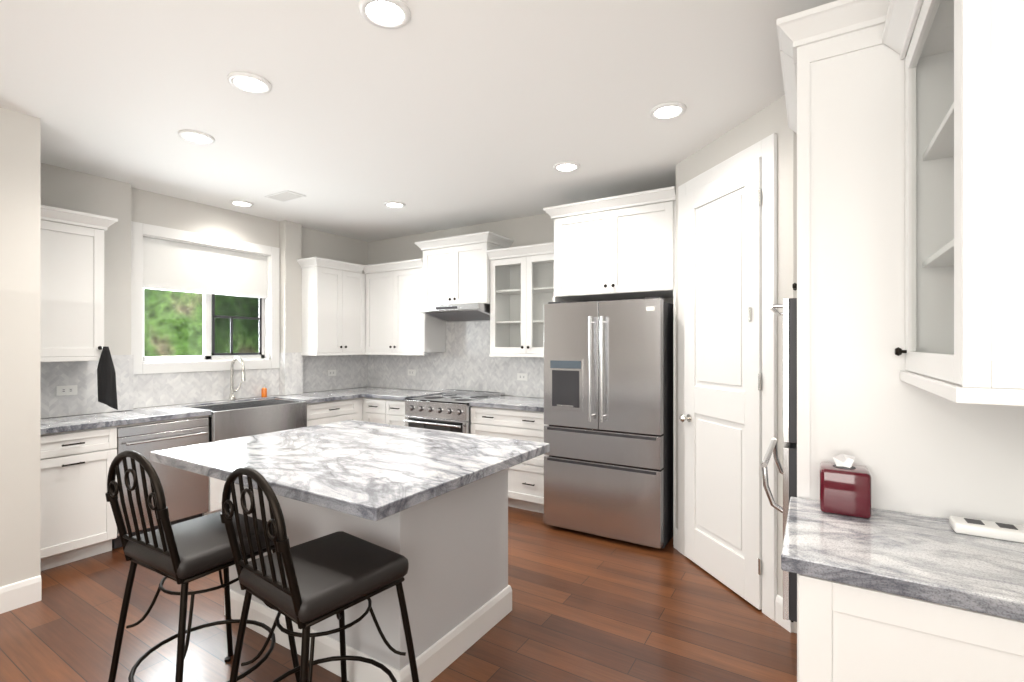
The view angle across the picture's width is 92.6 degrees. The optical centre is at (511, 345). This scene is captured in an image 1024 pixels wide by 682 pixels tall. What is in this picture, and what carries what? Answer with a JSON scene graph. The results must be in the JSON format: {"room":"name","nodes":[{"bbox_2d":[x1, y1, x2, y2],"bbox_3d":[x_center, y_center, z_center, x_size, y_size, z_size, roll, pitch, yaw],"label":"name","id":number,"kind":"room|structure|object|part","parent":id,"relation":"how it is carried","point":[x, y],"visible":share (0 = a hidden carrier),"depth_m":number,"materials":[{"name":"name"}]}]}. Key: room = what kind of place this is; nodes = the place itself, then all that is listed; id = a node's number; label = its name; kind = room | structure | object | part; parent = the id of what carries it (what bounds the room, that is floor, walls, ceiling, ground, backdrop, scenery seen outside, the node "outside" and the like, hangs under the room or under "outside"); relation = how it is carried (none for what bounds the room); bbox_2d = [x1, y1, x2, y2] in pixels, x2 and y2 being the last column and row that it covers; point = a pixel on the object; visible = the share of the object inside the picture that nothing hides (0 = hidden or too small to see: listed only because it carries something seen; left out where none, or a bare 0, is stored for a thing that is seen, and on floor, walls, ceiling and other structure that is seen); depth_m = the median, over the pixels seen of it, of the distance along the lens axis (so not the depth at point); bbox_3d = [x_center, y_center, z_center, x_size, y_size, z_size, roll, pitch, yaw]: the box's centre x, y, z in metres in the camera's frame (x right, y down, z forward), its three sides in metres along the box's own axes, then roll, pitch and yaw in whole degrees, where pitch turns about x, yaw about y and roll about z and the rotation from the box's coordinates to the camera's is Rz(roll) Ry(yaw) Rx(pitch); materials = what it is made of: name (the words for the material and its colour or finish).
{"room":"kitchen","nodes":[
{"label":"kitchen","id":0,"kind":"room"},
{"bbox_2d":[0,107,40,586],"bbox_3d":[-3.924,0.080,1.877,1.150,2.740,2.850,0,0,32],"label":"wall","id":1,"kind":"structure","parent":0,"point":[20,346],"depth_m":2.72,"materials":[{"name":"grey paint"}]},
{"bbox_2d":[0,575,40,613],"bbox_3d":[-3.389,1.380,1.635,0.016,0.140,2.700,0,0,32],"label":"baseboard","id":2,"kind":"structure","parent":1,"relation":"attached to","point":[16,595],"depth_m":2.71,"materials":[{"name":"white wood"}]},
{"bbox_2d":[41,163,367,417],"bbox_3d":[-2.647,0.080,4.791,0.261,2.740,3.450,0,0,32],"label":"wall","id":3,"kind":"structure","parent":0,"point":[126,204],"depth_m":4.26,"materials":[{"name":"grey paint"}]},
{"bbox_2d":[56,385,76,395],"bbox_3d":[-3.244,0.330,3.567,0.009,0.070,0.116,0,0,32],"label":"electrical outlet","id":4,"kind":"object","parent":3,"relation":"attached to","point":[66,390],"visible":1,"depth_m":3.56,"materials":[{"name":"white plastic"}]},
{"bbox_2d":[41,205,117,361],"bbox_3d":[-3.133,-0.398,3.382,0.408,1.015,0.533,0,0,32],"label":"upper cabinet","id":5,"kind":"object","parent":3,"relation":"attached to","point":[72,292],"visible":0.54,"depth_m":3.34,"materials":[{"name":"white wood"}]},
{"bbox_2d":[97,346,117,409],"bbox_3d":[-2.866,0.237,3.466,0.030,0.456,0.121,0,0,32],"label":"hanging towel","id":6,"kind":"object","parent":5,"relation":"hanging from","point":[106,383],"visible":1,"depth_m":3.46,"materials":[{"name":"black fabric"}]},
{"bbox_2d":[140,236,267,298],"bbox_3d":[-2.816,-0.693,4.566,0.034,0.426,1.102,0,0,32],"label":"shade","id":7,"kind":"object","parent":3,"relation":"attached to","point":[209,270],"depth_m":4.51,"materials":[{"name":"white fabric"}]},
{"bbox_2d":[131,221,279,373],"bbox_3d":[-2.833,-0.385,4.576,0.169,1.250,1.310,0,0,32],"label":"window","id":8,"kind":"structure","parent":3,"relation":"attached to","point":[211,268],"depth_m":4.57,"materials":[{"name":"white"}]},
{"bbox_3d":[-2.696,-0.385,4.811,0.012,0.966,0.483,0,0,32],"label":"screen frame","id":9,"kind":"part","parent":8,"relation":"part of","materials":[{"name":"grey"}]},
{"bbox_2d":[327,370,335,375],"bbox_3d":[-2.078,0.320,5.644,0.009,0.070,0.116,0,0,32],"label":"electrical outlet","id":10,"kind":"object","parent":3,"relation":"attached to","point":[331,372],"visible":1,"depth_m":5.64,"materials":[{"name":"white plastic"}]},
{"bbox_2d":[297,257,365,355],"bbox_3d":[-1.905,-0.398,5.561,0.408,1.015,1.053,0,0,32],"label":"upper cabinet","id":11,"kind":"object","parent":3,"relation":"attached to","point":[333,309],"visible":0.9,"depth_m":5.26,"materials":[{"name":"white wood"}]},
{"bbox_2d":[0,506,796,681],"bbox_3d":[-0.699,1.500,1.913,6.900,0.100,6.600,0,0,32],"label":"floor","id":12,"kind":"structure","parent":0,"point":[587,607],"depth_m":2.50,"materials":[{"name":"brown wood"}]},
{"bbox_2d":[41,426,120,570],"bbox_3d":[-3.140,1.008,3.361,0.620,0.884,0.492,0,0,32],"label":"base cabinet","id":13,"kind":"object","parent":12,"relation":"on","point":[78,522],"depth_m":3.23,"materials":[{"name":"white wood"}]},
{"bbox_2d":[41,387,388,434],"bbox_3d":[-2.388,0.540,4.543,0.660,0.040,3.295,0,0,32],"label":"countertop","id":14,"kind":"structure","parent":13,"relation":"on","point":[51,425],"depth_m":3.75,"materials":[{"name":"stone"}]},
{"bbox_2d":[228,357,244,399],"bbox_3d":[-2.553,0.315,4.592,0.239,0.408,0.111,0,0,32],"label":"gooseneck faucet","id":15,"kind":"object","parent":14,"relation":"on","point":[232,395],"visible":1,"depth_m":4.60,"materials":[{"name":"silver metal"}]},
{"bbox_2d":[190,398,306,441],"bbox_3d":[-2.384,0.663,4.409,0.526,0.263,0.848,0,0,32],"label":"farmhouse sink","id":16,"kind":"object","parent":14,"relation":"in","point":[231,420],"visible":0.62,"depth_m":4.29,"materials":[{"name":"silver metal"}]},
{"bbox_2d":[261,384,266,396],"bbox_3d":[-2.471,0.455,4.882,0.056,0.129,0.052,0,0,32],"label":"soap bottle","id":17,"kind":"object","parent":14,"relation":"on","point":[264,392],"visible":1,"depth_m":4.86,"materials":[{"name":"orange plastic"}]},
{"bbox_2d":[112,417,208,548],"bbox_3d":[-2.822,1.014,3.813,0.644,0.863,0.607,0,0,32],"label":"dishwasher","id":18,"kind":"object","parent":12,"relation":"on","point":[186,493],"visible":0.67,"depth_m":3.69,"materials":[{"name":"grey metal"}]},
{"bbox_2d":[105,450,299,681],"bbox_3d":[-1.218,0.912,1.949,0.550,1.080,0.534,0,0,32],"label":"bar stool","id":19,"kind":"object","parent":12,"relation":"on","point":[184,553],"visible":0.83,"depth_m":1.81,"materials":[{"name":"black metal"}]},
{"bbox_2d":[202,477,225,515],"bbox_3d":[-2.463,1.130,4.457,0.620,0.640,0.860,0,0,32],"label":"base cabinet","id":20,"kind":"object","parent":12,"relation":"on","point":[216,486],"depth_m":3.97,"materials":[{"name":"white wood"}]},
{"bbox_2d":[220,467,418,681],"bbox_3d":[-0.650,0.912,1.688,0.533,1.080,0.524,0,0,38],"label":"bar stool","id":21,"kind":"object","parent":12,"relation":"on","point":[305,586],"visible":1,"depth_m":1.58,"materials":[{"name":"black leather"}]},
{"bbox_2d":[307,398,360,426],"bbox_3d":[-2.086,1.008,5.067,0.620,0.884,0.691,0,0,32],"label":"base cabinet","id":22,"kind":"object","parent":12,"relation":"on","point":[319,413],"depth_m":4.94,"materials":[{"name":"white wood"}]},
{"bbox_2d":[224,468,511,681],"bbox_3d":[-0.772,1.006,2.651,1.292,0.888,0.852,0,0,32],"label":"kitchen island","id":23,"kind":"object","parent":12,"relation":"on","point":[451,547],"visible":0.42,"depth_m":2.21,"materials":[{"name":"grey"}]},
{"bbox_2d":[150,420,549,520],"bbox_3d":[-0.775,0.537,2.465,1.550,0.045,1.200,0,0,32],"label":"island countertop","id":24,"kind":"structure","parent":23,"relation":"on","point":[372,471],"depth_m":2.18,"materials":[{"name":"stone"}]},
{"bbox_2d":[363,397,386,423],"bbox_3d":[-1.286,1.008,5.434,0.310,0.884,0.620,0,0,32],"label":"base cabinet","id":25,"kind":"object","parent":12,"relation":"on","point":[374,409],"depth_m":5.17,"materials":[{"name":"white wood"}]},
{"bbox_2d":[365,388,441,400],"bbox_3d":[-1.152,0.540,5.336,0.606,0.040,0.647,0,0,32],"label":"countertop","id":26,"kind":"structure","parent":25,"relation":"on","point":[393,393],"depth_m":5.26,"materials":[{"name":"stone"}]},
{"bbox_2d":[387,399,406,425],"bbox_3d":[-1.022,1.008,5.271,0.311,0.884,0.620,0,0,32],"label":"base cabinet","id":27,"kind":"object","parent":12,"relation":"on","point":[396,415],"depth_m":5.01,"materials":[{"name":"white wood"}]},
{"bbox_2d":[403,389,504,433],"bbox_3d":[-0.586,0.968,4.932,0.772,0.964,0.717,0,0,32],"label":"range","id":28,"kind":"object","parent":12,"relation":"on","point":[449,410],"visible":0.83,"depth_m":4.71,"materials":[{"name":"silver metal"}]},
{"bbox_2d":[471,406,546,512],"bbox_3d":[0.138,1.008,4.554,0.843,0.884,0.620,0,0,32],"label":"base cabinet","id":29,"kind":"object","parent":12,"relation":"on","point":[525,485],"depth_m":4.25,"materials":[{"name":"white wood"}]},
{"bbox_2d":[469,396,543,411],"bbox_3d":[0.132,0.540,4.545,0.845,0.040,0.643,0,0,32],"label":"countertop","id":30,"kind":"structure","parent":29,"relation":"on","point":[503,402],"depth_m":4.43,"materials":[{"name":"stone"}]},
{"bbox_2d":[544,297,672,548],"bbox_3d":[0.836,0.555,3.945,0.913,1.790,0.882,0,0,32],"label":"refrigerator","id":31,"kind":"object","parent":12,"relation":"on","point":[608,412],"visible":0.94,"depth_m":3.59,"materials":[{"name":"grey metal"}]},
{"bbox_2d":[761,50,796,621],"bbox_3d":[1.432,0.175,1.963,0.726,2.550,0.755,0,0,32],"label":"tall cabinet","id":32,"kind":"object","parent":12,"relation":"on","point":[788,471],"visible":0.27,"depth_m":1.83,"materials":[{"name":"white painted wood"},{"name":"dark bronze"}]},
{"bbox_2d":[798,574,1023,681],"bbox_3d":[1.112,1.008,1.268,0.630,0.885,0.548,0,0,32],"label":"base cabinet","id":33,"kind":"object","parent":12,"relation":"on","point":[849,633],"visible":0.58,"depth_m":1.13,"materials":[{"name":"white wood"}]},
{"bbox_2d":[781,497,1023,620],"bbox_3d":[1.096,0.540,1.275,0.666,0.040,0.553,0,0,32],"label":"countertop","id":34,"kind":"structure","parent":33,"relation":"on","point":[931,559],"depth_m":1.20,"materials":[{"name":"stone"}]},
{"bbox_2d":[820,454,870,518],"bbox_3d":[1.043,0.429,1.536,0.130,0.179,0.130,0,0,32],"label":"tissue box cover","id":35,"kind":"object","parent":34,"relation":"on","point":[845,485],"visible":0.98,"depth_m":1.49,"materials":[{"name":"red ceramic"}]},
{"bbox_2d":[949,516,1023,542],"bbox_3d":[1.339,0.504,1.321,0.230,0.030,0.075,0,0,32],"label":"charger","id":36,"kind":"object","parent":34,"relation":"on","point":[991,529],"visible":0.98,"depth_m":1.32,"materials":[{"name":"white plastic"}]},
{"bbox_2d":[0,0,836,241],"bbox_3d":[-0.699,-1.340,1.913,6.900,0.100,6.600,0,0,32],"label":"ceiling","id":37,"kind":"structure","parent":0,"point":[435,115],"depth_m":2.54,"materials":[{"name":"white paint"}]},
{"bbox_2d":[178,130,214,143],"bbox_3d":[-1.951,-1.284,3.026,0.196,0.012,0.196,0,0,32],"label":"recessed light","id":38,"kind":"object","parent":37,"relation":"in","point":[194,136],"visible":1,"depth_m":3.02,"materials":[{"name":"white plastic"}]},
{"bbox_2d":[229,200,253,206],"bbox_3d":[-2.452,-1.284,4.441,0.196,0.012,0.196,0,0,32],"label":"recessed light","id":39,"kind":"object","parent":37,"relation":"in","point":[242,203],"visible":0.98,"depth_m":4.44,"materials":[{"name":"white plastic"}]},
{"bbox_2d":[227,72,271,93],"bbox_3d":[-1.288,-1.284,2.406,0.196,0.012,0.196,0,0,32],"label":"recessed light","id":40,"kind":"object","parent":37,"relation":"in","point":[249,82],"visible":1,"depth_m":2.40,"materials":[{"name":"white plastic"}]},
{"bbox_2d":[265,190,305,201],"bbox_3d":[-1.959,-1.285,4.231,0.320,0.009,0.180,0,0,32],"label":"ceiling vent","id":41,"kind":"object","parent":37,"relation":"in","point":[285,196],"visible":1,"depth_m":4.22,"materials":[{"name":"white metal"}]},
{"bbox_2d":[359,0,410,28],"bbox_3d":[-0.490,-1.284,1.889,0.196,0.012,0.196,0,0,32],"label":"recessed light","id":42,"kind":"object","parent":37,"relation":"in","point":[390,14],"visible":1,"depth_m":1.89,"materials":[{"name":"white plastic"}]},
{"bbox_2d":[384,201,405,207],"bbox_3d":[-1.074,-1.284,4.483,0.196,0.012,0.196,0,0,32],"label":"recessed light","id":43,"kind":"object","parent":37,"relation":"in","point":[392,204],"visible":1,"depth_m":4.47,"materials":[{"name":"white plastic"}]},
{"bbox_2d":[553,161,579,171],"bbox_3d":[0.394,-1.284,3.530,0.196,0.012,0.196,0,0,32],"label":"recessed light","id":44,"kind":"object","parent":37,"relation":"in","point":[567,166],"visible":1,"depth_m":3.52,"materials":[{"name":"white plastic"}]},
{"bbox_2d":[649,102,686,119],"bbox_3d":[0.857,-1.284,2.691,0.196,0.012,0.196,0,0,32],"label":"recessed light","id":45,"kind":"object","parent":37,"relation":"in","point":[667,111],"visible":1,"depth_m":2.68,"materials":[{"name":"white plastic"}]},
{"bbox_2d":[368,200,675,397],"bbox_3d":[0.914,0.080,4.524,6.600,2.740,0.161,0,0,32],"label":"wall","id":46,"kind":"structure","parent":0,"point":[464,361],"depth_m":5.31,"materials":[{"name":"grey paint"}]},
{"bbox_2d":[363,259,445,355],"bbox_3d":[-1.228,-0.398,5.522,0.903,1.015,0.408,0,0,32],"label":"upper cabinet","id":47,"kind":"object","parent":46,"relation":"attached to","point":[397,323],"visible":0.92,"depth_m":5.38,"materials":[{"name":"white wood"}]},
{"bbox_2d":[408,369,415,375],"bbox_3d":[-1.173,0.320,5.713,0.116,0.070,0.009,0,0,32],"label":"electrical outlet","id":48,"kind":"object","parent":46,"relation":"attached to","point":[411,372],"visible":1,"depth_m":5.71,"materials":[{"name":"white plastic"}]},
{"bbox_2d":[415,231,512,305],"bbox_3d":[-0.501,-0.738,5.050,0.936,0.675,0.448,0,0,32],"label":"upper cabinet","id":49,"kind":"object","parent":46,"relation":"attached to","point":[457,274],"visible":0.85,"depth_m":4.88,"materials":[{"name":"white wood"}]},
{"bbox_2d":[417,303,489,322],"bbox_3d":[-0.516,-0.323,5.026,0.770,0.150,0.499,0,0,32],"label":"under-cabinet range hood","id":50,"kind":"object","parent":49,"relation":"attached to","point":[468,312],"visible":0.96,"depth_m":4.91,"materials":[{"name":"silver metal"}]},
{"bbox_2d":[486,242,553,356],"bbox_3d":[0.207,-0.398,4.636,0.810,1.015,0.408,0,0,32],"label":"upper cabinet","id":51,"kind":"object","parent":46,"relation":"attached to","point":[521,290],"visible":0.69,"depth_m":4.70,"materials":[{"name":"painted wood"},{"name":"glass"}]},
{"bbox_2d":[517,373,526,380],"bbox_3d":[0.103,0.320,4.925,0.116,0.070,0.009,0,0,32],"label":"electrical outlet","id":52,"kind":"object","parent":46,"relation":"attached to","point":[521,376],"visible":1,"depth_m":4.92,"materials":[{"name":"white plastic"}]},
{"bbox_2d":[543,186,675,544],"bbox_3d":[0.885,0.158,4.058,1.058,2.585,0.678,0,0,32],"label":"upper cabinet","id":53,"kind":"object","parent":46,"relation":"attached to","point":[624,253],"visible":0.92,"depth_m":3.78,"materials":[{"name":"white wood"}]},
{"bbox_2d":[676,95,796,632],"bbox_3d":[1.763,0.080,3.088,1.445,2.740,1.413,0,0,32],"label":"wall","id":54,"kind":"structure","parent":0,"point":[768,120],"depth_m":2.56,"materials":[{"name":"grey paint"}]},
{"bbox_2d":[679,157,761,609],"bbox_3d":[1.264,0.209,3.003,0.536,2.458,0.532,0,0,32],"label":"pantry door","id":55,"kind":"structure","parent":54,"relation":"in","point":[721,418],"depth_m":2.93,"materials":[{"name":"white wood"}]},
{"bbox_2d":[678,133,776,620],"bbox_3d":[1.281,0.168,3.006,0.022,2.564,0.898,0,0,-13],"label":"door frame","id":56,"kind":"structure","parent":54,"relation":"attached to","point":[765,149],"depth_m":2.62,"materials":[{"name":"white wood"}]},
{"bbox_2d":[674,528,792,632],"bbox_3d":[1.289,1.380,2.987,0.016,0.140,1.068,0,0,-13],"label":"baseboard","id":57,"kind":"structure","parent":54,"relation":"attached to","point":[787,625],"depth_m":2.54,"materials":[{"name":"white wood"}]},
{"bbox_2d":[777,0,1023,681],"bbox_3d":[1.238,0.175,1.536,0.708,2.550,0.166,0,0,32],"label":"wall","id":58,"kind":"structure","parent":0,"point":[915,449],"depth_m":1.57,"materials":[{"name":"white paint"}]},
{"bbox_3d":[1.236,0.080,0.717,0.150,2.740,6.000,0,0,32],"label":"wall","id":59,"kind":"structure","parent":0,"visible":0},
{"bbox_2d":[882,0,1023,405],"bbox_3d":[1.150,-0.432,1.122,0.413,1.085,0.756,0,0,32],"label":"upper cabinet","id":60,"kind":"object","parent":59,"relation":"attached to","point":[964,193],"visible":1,"depth_m":0.93,"materials":[{"name":"white wood"}]},
{"label":"outside","id":61,"kind":"structure","parent":0,"visible":0},
{"bbox_2d":[144,288,258,356],"bbox_3d":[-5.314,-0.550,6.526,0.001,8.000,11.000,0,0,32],"label":"trees","id":62,"kind":"object","parent":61,"point":[175,322],"depth_m":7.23,"materials":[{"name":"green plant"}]}
]}

